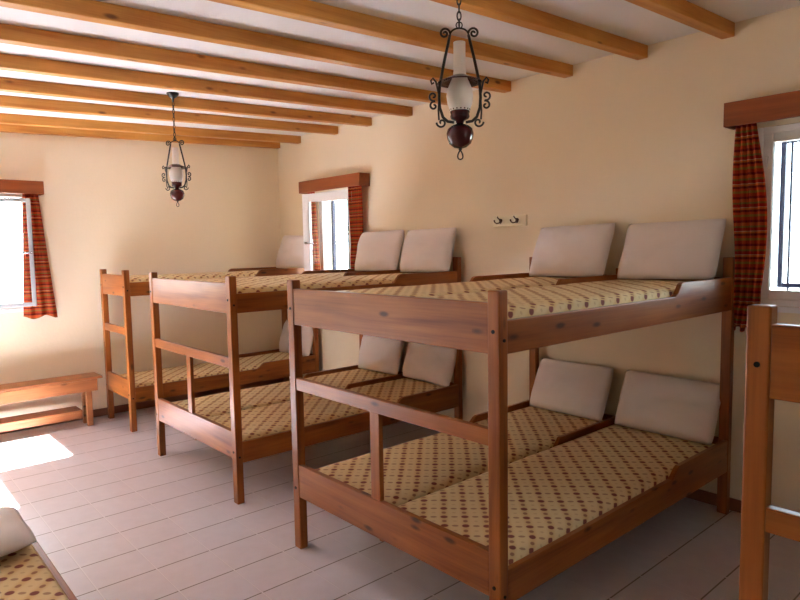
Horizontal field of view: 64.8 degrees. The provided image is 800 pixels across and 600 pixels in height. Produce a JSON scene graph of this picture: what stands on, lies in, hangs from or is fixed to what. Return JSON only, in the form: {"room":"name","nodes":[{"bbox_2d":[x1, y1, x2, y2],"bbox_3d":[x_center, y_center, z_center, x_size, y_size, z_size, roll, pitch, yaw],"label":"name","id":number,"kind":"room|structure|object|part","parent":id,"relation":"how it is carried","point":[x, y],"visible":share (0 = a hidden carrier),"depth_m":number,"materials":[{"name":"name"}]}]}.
{"room":"hostel dormitory room","nodes":[
{"label":"hostel dormitory room","id":0,"kind":"room"},
{"bbox_2d":[0,132,281,417],"bbox_3d":[-3.255,-0.234,5.482,4.970,2.685,0.220,-5,6,-41],"label":"wall","id":1,"kind":"structure","parent":0,"point":[106,204],"depth_m":5.93,"materials":[{"name":"beige paint"}]},
{"bbox_2d":[0,193,36,312],"bbox_3d":[-3.441,-0.371,5.035,0.900,1.000,0.328,-5,6,-41],"label":"window","id":2,"kind":"structure","parent":1,"relation":"in","point":[7,197],"depth_m":5.21,"materials":[{"name":"white"}]},
{"bbox_3d":[-3.530,-0.393,5.134,0.900,0.970,0.060,-5,6,-41],"label":"frame","id":3,"kind":"part","parent":2,"relation":"part of","materials":[{"name":"white"}]},
{"bbox_3d":[-3.485,0.108,5.134,0.900,0.030,0.030,-5,6,-41],"label":"sill","id":4,"kind":"part","parent":2,"relation":"part of","materials":[{"name":"white"}]},
{"bbox_3d":[-3.075,-0.388,5.172,0.111,0.024,0.037,-4,5,-28],"label":"handle","id":5,"kind":"part","parent":2,"relation":"part of","materials":[{"name":"silver metal"}]},
{"bbox_2d":[0,179,43,194],"bbox_3d":[-3.481,-0.912,5.001,1.148,0.109,0.130,-5,6,-41],"label":"pelmet","id":6,"kind":"object","parent":1,"relation":"attached to","point":[6,186],"visible":1,"depth_m":5.22,"materials":[{"name":"brown wood"}]},
{"bbox_2d":[22,194,57,318],"bbox_3d":[-3.095,-0.372,5.386,0.261,1.069,0.048,-5,6,-41],"label":"curtain","id":7,"kind":"object","parent":6,"relation":"hanging from","point":[46,305],"visible":0.84,"depth_m":5.38,"materials":[{"name":"fabric"}]},
{"bbox_2d":[0,378,283,433],"bbox_3d":[-3.079,1.068,5.574,4.738,0.070,0.012,-5,6,-41],"label":"baseboard","id":8,"kind":"structure","parent":1,"relation":"attached to","point":[151,403],"depth_m":6.24,"materials":[{"name":"brown wood"}]},
{"bbox_2d":[0,407,799,599],"bbox_3d":[-0.423,1.383,2.605,5.190,0.150,8.440,-5,6,-41],"label":"floor","id":9,"kind":"structure","parent":0,"point":[117,518],"depth_m":3.31,"materials":[{"name":"grey wood"}]},
{"bbox_2d":[0,372,102,431],"bbox_3d":[-3.605,0.957,4.820,2.470,0.435,0.248,-5,6,-41],"label":"bench","id":10,"kind":"object","parent":9,"relation":"on","point":[84,383],"visible":1,"depth_m":5.31,"materials":[{"name":"brown wood"}]},
{"bbox_3d":[-2.802,0.888,5.611,0.045,0.414,0.045,-5,6,-41],"label":"leg","id":11,"kind":"part","parent":10,"relation":"part of","materials":[{"name":"brown wood"}]},
{"bbox_3d":[-2.719,0.894,5.517,0.045,0.414,0.045,-5,6,-41],"label":"leg","id":12,"kind":"part","parent":10,"relation":"part of","materials":[{"name":"brown wood"}]},
{"bbox_2d":[32,542,77,599],"bbox_3d":[-1.252,1.202,1.790,0.700,0.375,1.960,-5,6,-41],"label":"bed","id":13,"kind":"object","parent":9,"relation":"on","point":[38,548],"visible":0.02,"depth_m":2.26,"materials":[{"name":"brown wood"}]},
{"bbox_2d":[0,544,68,599],"bbox_3d":[-1.254,1.043,1.777,0.640,0.118,1.900,-5,6,-41],"label":"mattress","id":14,"kind":"object","parent":13,"relation":"on","point":[24,575],"visible":0.7,"depth_m":2.16,"materials":[{"name":"beige fabric"}]},
{"bbox_2d":[0,506,36,556],"bbox_3d":[-1.689,0.892,2.277,0.594,0.127,0.433,-5,6,-41],"label":"pillow","id":15,"kind":"object","parent":14,"relation":"on","point":[15,534],"visible":1,"depth_m":2.32,"materials":[{"name":"fabric"}]},
{"bbox_2d":[100,257,318,431],"bbox_3d":[-1.766,0.319,6.104,1.902,1.430,0.653,-5,6,-41],"label":"bunk bed","id":16,"kind":"object","parent":9,"relation":"on","point":[112,284],"visible":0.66,"depth_m":5.66,"materials":[{"name":"brown wood"}]},
{"bbox_3d":[-2.653,0.401,5.717,0.046,1.362,0.054,-5,6,-41],"label":"post","id":17,"kind":"part","parent":16,"relation":"part of","materials":[{"name":"brown wood"}]},
{"bbox_3d":[-2.465,0.249,5.478,0.027,0.061,0.537,-5,6,-41],"label":"foot rail","id":18,"kind":"part","parent":16,"relation":"part of","materials":[{"name":"brown wood"}]},
{"bbox_3d":[-2.261,0.431,5.276,0.046,1.362,0.054,-5,6,-41],"label":"post","id":19,"kind":"part","parent":16,"relation":"part of","materials":[{"name":"brown wood"}]},
{"bbox_2d":[129,270,258,281],"bbox_3d":[-1.774,-0.210,6.059,1.832,0.109,0.585,-5,6,-41],"label":"mattress","id":20,"kind":"object","parent":16,"relation":"on","point":[204,275],"visible":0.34,"depth_m":5.73,"materials":[{"name":"beige fabric"}]},
{"bbox_2d":[276,235,312,268],"bbox_3d":[-1.102,-0.504,6.609,0.187,0.355,0.579,-6,7,-44],"label":"pillow","id":21,"kind":"object","parent":20,"relation":"on","point":[290,254],"visible":0.72,"depth_m":6.55,"materials":[{"name":"fabric"}]},
{"bbox_2d":[120,352,302,386],"bbox_3d":[-1.760,0.684,6.134,1.832,0.109,0.585,-5,6,-41],"label":"mattress","id":22,"kind":"object","parent":16,"relation":"on","point":[170,374],"visible":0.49,"depth_m":5.92,"materials":[{"name":"beige fabric"}]},
{"bbox_2d":[279,320,313,355],"bbox_3d":[-1.094,0.397,6.684,0.574,0.345,0.199,4,7,43],"label":"pillow","id":23,"kind":"object","parent":22,"relation":"on","point":[307,332],"visible":0.48,"depth_m":6.53,"materials":[{"name":"fabric"}]},
{"bbox_3d":[-1.267,0.241,6.937,0.046,1.430,0.054,-5,6,-41],"label":"post","id":24,"kind":"part","parent":16,"relation":"part of","materials":[{"name":"brown wood"}]},
{"bbox_3d":[-0.875,0.271,6.495,0.046,1.430,0.054,-5,6,-41],"label":"post","id":25,"kind":"part","parent":16,"relation":"part of","materials":[{"name":"brown wood"}]},
{"bbox_2d":[149,257,462,504],"bbox_3d":[-0.651,0.408,4.827,2.002,1.430,1.279,-5,6,-41],"label":"bunk bed","id":26,"kind":"object","parent":9,"relation":"on","point":[203,295],"visible":0.62,"depth_m":4.17,"materials":[{"name":"brown wood"}]},
{"bbox_3d":[-1.783,0.476,4.641,0.046,1.362,0.054,-5,6,-41],"label":"post","id":27,"kind":"part","parent":26,"relation":"part of","materials":[{"name":"brown wood"}]},
{"bbox_3d":[-1.387,0.341,4.168,0.027,0.061,1.163,-5,6,-41],"label":"foot rail","id":28,"kind":"part","parent":26,"relation":"part of","materials":[{"name":"brown wood"}]},
{"bbox_3d":[-0.976,0.539,3.732,0.046,1.362,0.054,-5,6,-41],"label":"post","id":29,"kind":"part","parent":26,"relation":"part of","materials":[{"name":"brown wood"}]},
{"bbox_2d":[192,272,344,282],"bbox_3d":[-0.883,-0.137,5.008,1.896,0.108,0.578,-5,6,-41],"label":"mattress","id":30,"kind":"object","parent":26,"relation":"on","point":[296,276],"visible":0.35,"depth_m":4.83,"materials":[{"name":"beige fabric"}]},
{"bbox_2d":[355,230,403,270],"bbox_3d":[-0.192,-0.434,5.579,0.186,0.356,0.577,-5,7,-43],"label":"pillow","id":31,"kind":"object","parent":30,"relation":"on","point":[381,250],"visible":1,"depth_m":5.48,"materials":[{"name":"fabric"}]},
{"bbox_2d":[172,368,391,417],"bbox_3d":[-0.868,0.758,5.083,1.896,0.108,0.578,-5,6,-41],"label":"mattress","id":32,"kind":"object","parent":26,"relation":"on","point":[216,404],"visible":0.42,"depth_m":4.86,"materials":[{"name":"beige fabric"}]},
{"bbox_2d":[358,335,403,374],"bbox_3d":[-0.178,0.466,5.652,0.186,0.348,0.581,-5,6,-37],"label":"pillow","id":33,"kind":"object","parent":32,"relation":"on","point":[383,355],"visible":0.86,"depth_m":5.55,"materials":[{"name":"fabric"}]},
{"bbox_2d":[222,273,404,292],"bbox_3d":[-0.473,-0.105,4.546,1.896,0.108,0.608,-5,6,-41],"label":"mattress","id":34,"kind":"object","parent":26,"relation":"on","point":[332,281],"visible":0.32,"depth_m":4.23,"materials":[{"name":"beige fabric"}]},
{"bbox_2d":[400,227,455,271],"bbox_3d":[0.221,-0.402,5.118,0.185,0.355,0.578,-5,6,-40],"label":"pillow","id":35,"kind":"object","parent":34,"relation":"on","point":[424,250],"visible":0.98,"depth_m":5.02,"materials":[{"name":"fabric"}]},
{"bbox_2d":[207,378,442,440],"bbox_3d":[-0.458,0.790,4.621,1.896,0.108,0.608,-5,6,-41],"label":"mattress","id":36,"kind":"object","parent":26,"relation":"on","point":[261,421],"visible":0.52,"depth_m":4.37,"materials":[{"name":"beige fabric"}]},
{"bbox_2d":[403,342,456,386],"bbox_3d":[0.240,0.498,5.187,0.184,0.350,0.576,-5,6,-38],"label":"pillow","id":37,"kind":"object","parent":36,"relation":"on","point":[431,364],"visible":0.83,"depth_m":5.09,"materials":[{"name":"fabric"}]},
{"bbox_3d":[-0.349,0.312,5.903,0.046,1.430,0.054,-5,6,-41],"label":"post","id":38,"kind":"part","parent":26,"relation":"part of","materials":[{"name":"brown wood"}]},
{"bbox_3d":[0.458,0.375,4.995,0.046,1.430,0.054,-5,6,-41],"label":"post","id":39,"kind":"part","parent":26,"relation":"part of","materials":[{"name":"brown wood"}]},
{"bbox_2d":[287,257,734,599],"bbox_3d":[0.656,0.511,3.332,2.035,1.430,1.352,-5,6,-41],"label":"bunk bed","id":40,"kind":"object","parent":9,"relation":"on","point":[475,326],"visible":0.73,"depth_m":2.62,"materials":[{"name":"brown wood"}]},
{"bbox_3d":[-0.513,0.579,3.162,0.046,1.362,0.054,-5,6,-41],"label":"post","id":41,"kind":"part","parent":40,"relation":"part of","materials":[{"name":"brown wood"}]},
{"bbox_3d":[-0.093,0.446,2.662,0.027,0.061,1.236,-5,6,-41],"label":"foot rail","id":42,"kind":"part","parent":40,"relation":"part of","materials":[{"name":"brown wood"}]},
{"bbox_2d":[340,277,569,296],"bbox_3d":[0.411,-0.034,3.526,1.929,0.108,0.614,-5,6,-41],"label":"mattress","id":43,"kind":"object","parent":40,"relation":"on","point":[428,290],"visible":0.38,"depth_m":3.34,"materials":[{"name":"beige fabric"}]},
{"bbox_2d":[529,223,614,276],"bbox_3d":[1.104,-0.320,4.097,0.207,0.339,0.580,-5,6,-39],"label":"pillow","id":44,"kind":"object","parent":43,"relation":"on","point":[579,250],"visible":1,"depth_m":4.01,"materials":[{"name":"fabric"}]},
{"bbox_2d":[315,406,601,505],"bbox_3d":[0.426,0.861,3.601,1.929,0.108,0.614,-5,6,-41],"label":"mattress","id":45,"kind":"object","parent":40,"relation":"on","point":[414,469],"visible":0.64,"depth_m":3.35,"materials":[{"name":"beige fabric"}]},
{"bbox_2d":[530,358,613,420],"bbox_3d":[1.121,0.579,4.169,0.206,0.323,0.578,-5,6,-37],"label":"pillow","id":46,"kind":"object","parent":45,"relation":"on","point":[582,390],"visible":1,"depth_m":4.08,"materials":[{"name":"fabric"}]},
{"bbox_3d":[0.342,0.646,2.199,0.046,1.362,0.054,-5,6,-41],"label":"post","id":47,"kind":"part","parent":40,"relation":"part of","materials":[{"name":"brown wood"}]},
{"bbox_3d":[0.945,0.413,4.446,0.046,1.430,0.054,-5,6,-41],"label":"post","id":48,"kind":"part","parent":40,"relation":"part of","materials":[{"name":"brown wood"}]},
{"bbox_2d":[398,424,713,564],"bbox_3d":[0.861,0.894,3.111,1.929,0.108,0.644,-5,6,-41],"label":"mattress","id":49,"kind":"object","parent":40,"relation":"on","point":[553,492],"visible":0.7,"depth_m":2.90,"materials":[{"name":"beige fabric"}]},
{"bbox_2d":[614,370,719,444],"bbox_3d":[1.554,0.614,3.681,0.581,0.326,0.206,4,7,44],"label":"pillow","id":50,"kind":"object","parent":49,"relation":"on","point":[676,407],"visible":1,"depth_m":3.61,"materials":[{"name":"fabric"}]},
{"bbox_2d":[426,279,687,318],"bbox_3d":[0.846,0.000,3.036,1.929,0.108,0.644,-5,6,-41],"label":"mattress","id":51,"kind":"object","parent":40,"relation":"on","point":[533,301],"visible":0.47,"depth_m":2.76,"materials":[{"name":"beige fabric"}]},
{"bbox_2d":[617,219,725,278],"bbox_3d":[1.540,-0.286,3.610,0.208,0.336,0.582,-5,6,-38],"label":"pillow","id":52,"kind":"object","parent":51,"relation":"on","point":[691,249],"visible":1,"depth_m":3.53,"materials":[{"name":"fabric"}]},
{"bbox_3d":[1.801,0.479,3.483,0.046,1.430,0.054,-5,6,-41],"label":"post","id":53,"kind":"part","parent":40,"relation":"part of","materials":[{"name":"brown wood"}]},
{"bbox_2d":[739,304,799,599],"bbox_3d":[2.052,0.621,1.738,2.063,1.430,1.349,-5,6,-41],"label":"bunk bed","id":54,"kind":"object","parent":9,"relation":"on","point":[772,367],"visible":1,"depth_m":1.50,"materials":[{"name":"brown wood"}]},
{"bbox_3d":[0.874,0.691,1.558,0.046,1.362,0.054,-5,6,-41],"label":"post","id":55,"kind":"part","parent":54,"relation":"part of","materials":[{"name":"brown wood"}]},
{"bbox_3d":[1.293,0.557,1.059,0.027,0.061,1.233,-5,6,-41],"label":"foot rail","id":56,"kind":"part","parent":54,"relation":"part of","materials":[{"name":"brown wood"}]},
{"bbox_2d":[0,0,799,135],"bbox_3d":[-0.470,-1.403,2.371,5.190,0.445,8.440,-5,6,-41],"label":"ceiling","id":57,"kind":"structure","parent":0,"point":[622,18],"depth_m":3.41,"materials":[{"name":"white paint"}]},
{"bbox_2d":[0,124,279,148],"bbox_3d":[-3.101,-1.446,5.349,4.750,0.251,0.059,-5,6,-41],"label":"ceiling beam","id":58,"kind":"structure","parent":57,"relation":"attached to","point":[6,128],"depth_m":5.83,"materials":[{"name":"brown wood"}]},
{"bbox_2d":[0,113,300,143],"bbox_3d":[-2.829,-1.425,5.043,4.750,0.251,0.068,-5,6,-41],"label":"ceiling beam","id":59,"kind":"structure","parent":57,"relation":"attached to","point":[5,118],"depth_m":5.49,"materials":[{"name":"brown wood"}]},
{"bbox_2d":[0,95,337,134],"bbox_3d":[-2.393,-1.391,4.552,4.750,0.251,0.068,-5,6,-41],"label":"ceiling beam","id":60,"kind":"structure","parent":57,"relation":"attached to","point":[14,102],"depth_m":4.92,"materials":[{"name":"brown wood"}]},
{"bbox_2d":[162,92,190,206],"bbox_3d":[-1.586,-1.056,4.452,0.178,0.790,0.159,-4,6,-30],"label":"pendant lamp","id":61,"kind":"object","parent":57,"relation":"hanging from","point":[176,173],"visible":1,"depth_m":4.44,"materials":[{"name":"grey metal"}]},
{"bbox_3d":[-1.589,-1.257,4.435,0.015,0.273,0.015,-4,6,-36],"label":"chain","id":62,"kind":"part","parent":61,"relation":"part of","materials":[{"name":"grey metal"}]},
{"bbox_3d":[-1.584,-0.945,4.461,0.161,0.026,0.161,0,5,8],"label":"lamp shade","id":63,"kind":"part","parent":61,"relation":"part of","materials":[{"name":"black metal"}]},
{"bbox_3d":[-1.584,-0.961,4.460,0.225,0.371,0.011,0,5,8],"label":"frame","id":64,"kind":"part","parent":61,"relation":"part of","materials":[{"name":"grey metal"}]},
{"bbox_2d":[0,77,371,126],"bbox_3d":[-2.051,-1.365,4.168,4.750,0.251,0.068,-5,6,-41],"label":"ceiling beam","id":65,"kind":"structure","parent":57,"relation":"attached to","point":[12,85],"depth_m":4.47,"materials":[{"name":"brown wood"}]},
{"bbox_2d":[0,53,412,116],"bbox_3d":[-1.691,-1.337,3.762,4.750,0.251,0.068,-5,6,-41],"label":"ceiling beam","id":66,"kind":"structure","parent":57,"relation":"attached to","point":[8,62],"depth_m":4.00,"materials":[{"name":"brown wood"}]},
{"bbox_2d":[0,23,447,104],"bbox_3d":[-1.346,-1.310,3.374,4.750,0.251,0.068,-5,6,-41],"label":"ceiling beam","id":67,"kind":"structure","parent":57,"relation":"attached to","point":[9,34],"depth_m":3.51,"materials":[{"name":"brown wood"}]},
{"bbox_2d":[0,0,510,92],"bbox_3d":[-1.001,-1.283,2.985,4.750,0.251,0.068,-5,6,-41],"label":"ceiling beam","id":68,"kind":"structure","parent":57,"relation":"attached to","point":[94,11],"depth_m":3.08,"materials":[{"name":"brown wood"}]},
{"bbox_2d":[208,0,572,77],"bbox_3d":[-0.662,-1.257,2.603,4.750,0.251,0.068,-5,6,-41],"label":"ceiling beam","id":69,"kind":"structure","parent":57,"relation":"attached to","point":[309,11],"depth_m":3.11,"materials":[{"name":"brown wood"}]},
{"bbox_2d":[429,0,490,159],"bbox_3d":[0.212,-0.898,2.254,0.161,0.787,0.160,4,7,45],"label":"pendant lamp","id":70,"kind":"object","parent":57,"relation":"hanging from","point":[459,96],"visible":1,"depth_m":2.25,"materials":[{"name":"grey metal"}]},
{"bbox_3d":[0.209,-1.102,2.237,0.015,0.273,0.015,4,7,45],"label":"chain","id":71,"kind":"part","parent":70,"relation":"part of","materials":[{"name":"grey metal"}]},
{"bbox_3d":[0.214,-0.791,2.263,0.161,0.026,0.161,-1,5,0],"label":"lamp shade","id":72,"kind":"part","parent":70,"relation":"part of","materials":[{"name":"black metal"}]},
{"bbox_3d":[0.214,-0.807,2.261,0.225,0.371,0.011,-1,5,0],"label":"frame","id":73,"kind":"part","parent":70,"relation":"part of","materials":[{"name":"black metal"}]},
{"bbox_2d":[430,0,647,59],"bbox_3d":[-0.322,-1.230,2.220,4.750,0.251,0.068,-5,6,-41],"label":"ceiling beam","id":74,"kind":"structure","parent":57,"relation":"attached to","point":[508,11],"depth_m":3.13,"materials":[{"name":"brown wood"}]},
{"bbox_2d":[625,0,734,38],"bbox_3d":[0.002,-1.205,1.856,4.750,0.251,0.068,-5,6,-41],"label":"ceiling beam","id":75,"kind":"structure","parent":57,"relation":"attached to","point":[685,12],"depth_m":3.08,"materials":[{"name":"brown wood"}]},
{"bbox_2d":[278,6,799,512],"bbox_3d":[1.412,-0.198,4.126,0.220,2.685,8.440,-5,6,-41],"label":"wall","id":76,"kind":"structure","parent":0,"point":[623,141],"depth_m":4.08,"materials":[{"name":"beige paint"}]},
{"bbox_2d":[302,189,351,270],"bbox_3d":[-0.646,-0.542,6.151,0.402,1.060,0.710,-5,6,-41],"label":"window","id":77,"kind":"structure","parent":76,"relation":"in","point":[322,198],"depth_m":6.21,"materials":[{"name":"white"}]},
{"bbox_3d":[-0.564,-0.564,6.223,0.060,1.030,0.710,-5,6,-41],"label":"frame","id":78,"kind":"part","parent":77,"relation":"part of","materials":[{"name":"white"}]},
{"bbox_3d":[-0.587,-0.575,6.362,0.030,0.930,0.310,-5,6,-41],"label":"screen frame","id":79,"kind":"part","parent":77,"relation":"part of","materials":[{"name":"white metal"}]},
{"bbox_2d":[299,172,369,193],"bbox_3d":[-0.655,-1.124,6.110,0.130,0.117,1.000,-5,6,-41],"label":"pelmet","id":80,"kind":"object","parent":76,"relation":"attached to","point":[353,179],"visible":0.97,"depth_m":5.96,"materials":[{"name":"brown wood"}]},
{"bbox_2d":[308,192,320,269],"bbox_3d":[-0.866,-0.558,6.415,0.039,1.084,0.217,-5,6,-41],"label":"curtain","id":81,"kind":"object","parent":80,"relation":"hanging from","point":[315,252],"visible":0.34,"depth_m":6.38,"materials":[{"name":"fabric"}]},
{"bbox_2d":[348,186,362,268],"bbox_3d":[-0.403,-0.522,5.891,0.043,1.084,0.207,-5,6,-41],"label":"curtain","id":82,"kind":"object","parent":80,"relation":"hanging from","point":[355,202],"visible":0.52,"depth_m":5.88,"materials":[{"name":"fabric"}]},
{"bbox_2d":[493,214,526,226],"bbox_3d":[0.784,-0.575,4.587,0.062,0.080,0.310,-5,6,-41],"label":"hook rack","id":83,"kind":"object","parent":76,"relation":"attached to","point":[510,220],"visible":1,"depth_m":4.59,"materials":[{"name":"beige wood"}]},
{"bbox_2d":[289,378,740,512],"bbox_3d":[1.347,1.113,4.159,0.012,0.070,8.000,-5,6,-41],"label":"baseboard","id":84,"kind":"structure","parent":76,"relation":"attached to","point":[700,495],"depth_m":3.65,"materials":[{"name":"brown wood"}]},
{"bbox_2d":[723,90,799,129],"bbox_3d":[2.144,-0.953,2.953,0.130,0.125,1.155,-5,6,-41],"label":"pelmet","id":85,"kind":"object","parent":76,"relation":"attached to","point":[786,105],"visible":0.96,"depth_m":3.20,"materials":[{"name":"brown wood"}]},
{"bbox_2d":[732,123,766,331],"bbox_3d":[1.856,-0.377,3.348,0.040,1.104,0.178,-5,6,-41],"label":"curtain","id":86,"kind":"object","parent":85,"relation":"hanging from","point":[749,197],"visible":0.94,"depth_m":3.35,"materials":[{"name":"fabric"}]},
{"bbox_2d":[757,123,799,313],"bbox_3d":[2.245,-0.407,3.070,0.160,0.970,0.940,-5,6,-41],"label":"window","id":87,"kind":"structure","parent":76,"relation":"in","point":[786,134],"depth_m":3.34,"materials":[{"name":"white wood"}]},
{"bbox_3d":[2.204,0.066,3.066,0.030,0.030,0.940,-5,6,-41],"label":"sill","id":88,"kind":"part","parent":87,"relation":"part of","materials":[{"name":"white"}]},
{"bbox_3d":[2.293,-0.442,3.109,0.030,0.788,0.758,-5,6,-41],"label":"screen frame","id":89,"kind":"part","parent":87,"relation":"part of","materials":[{"name":"blue metal"}]},
{"label":"outside","id":90,"kind":"structure","parent":0,"visible":0},
{"bbox_2d":[0,276,799,303],"bbox_3d":[-2.792,1.356,5.856,64.000,0.240,60.000,-5,6,-41],"label":"ground","id":91,"kind":"structure","parent":90,"point":[13,294],"depth_m":25.39,"materials":[{"name":"white"}]}
]}

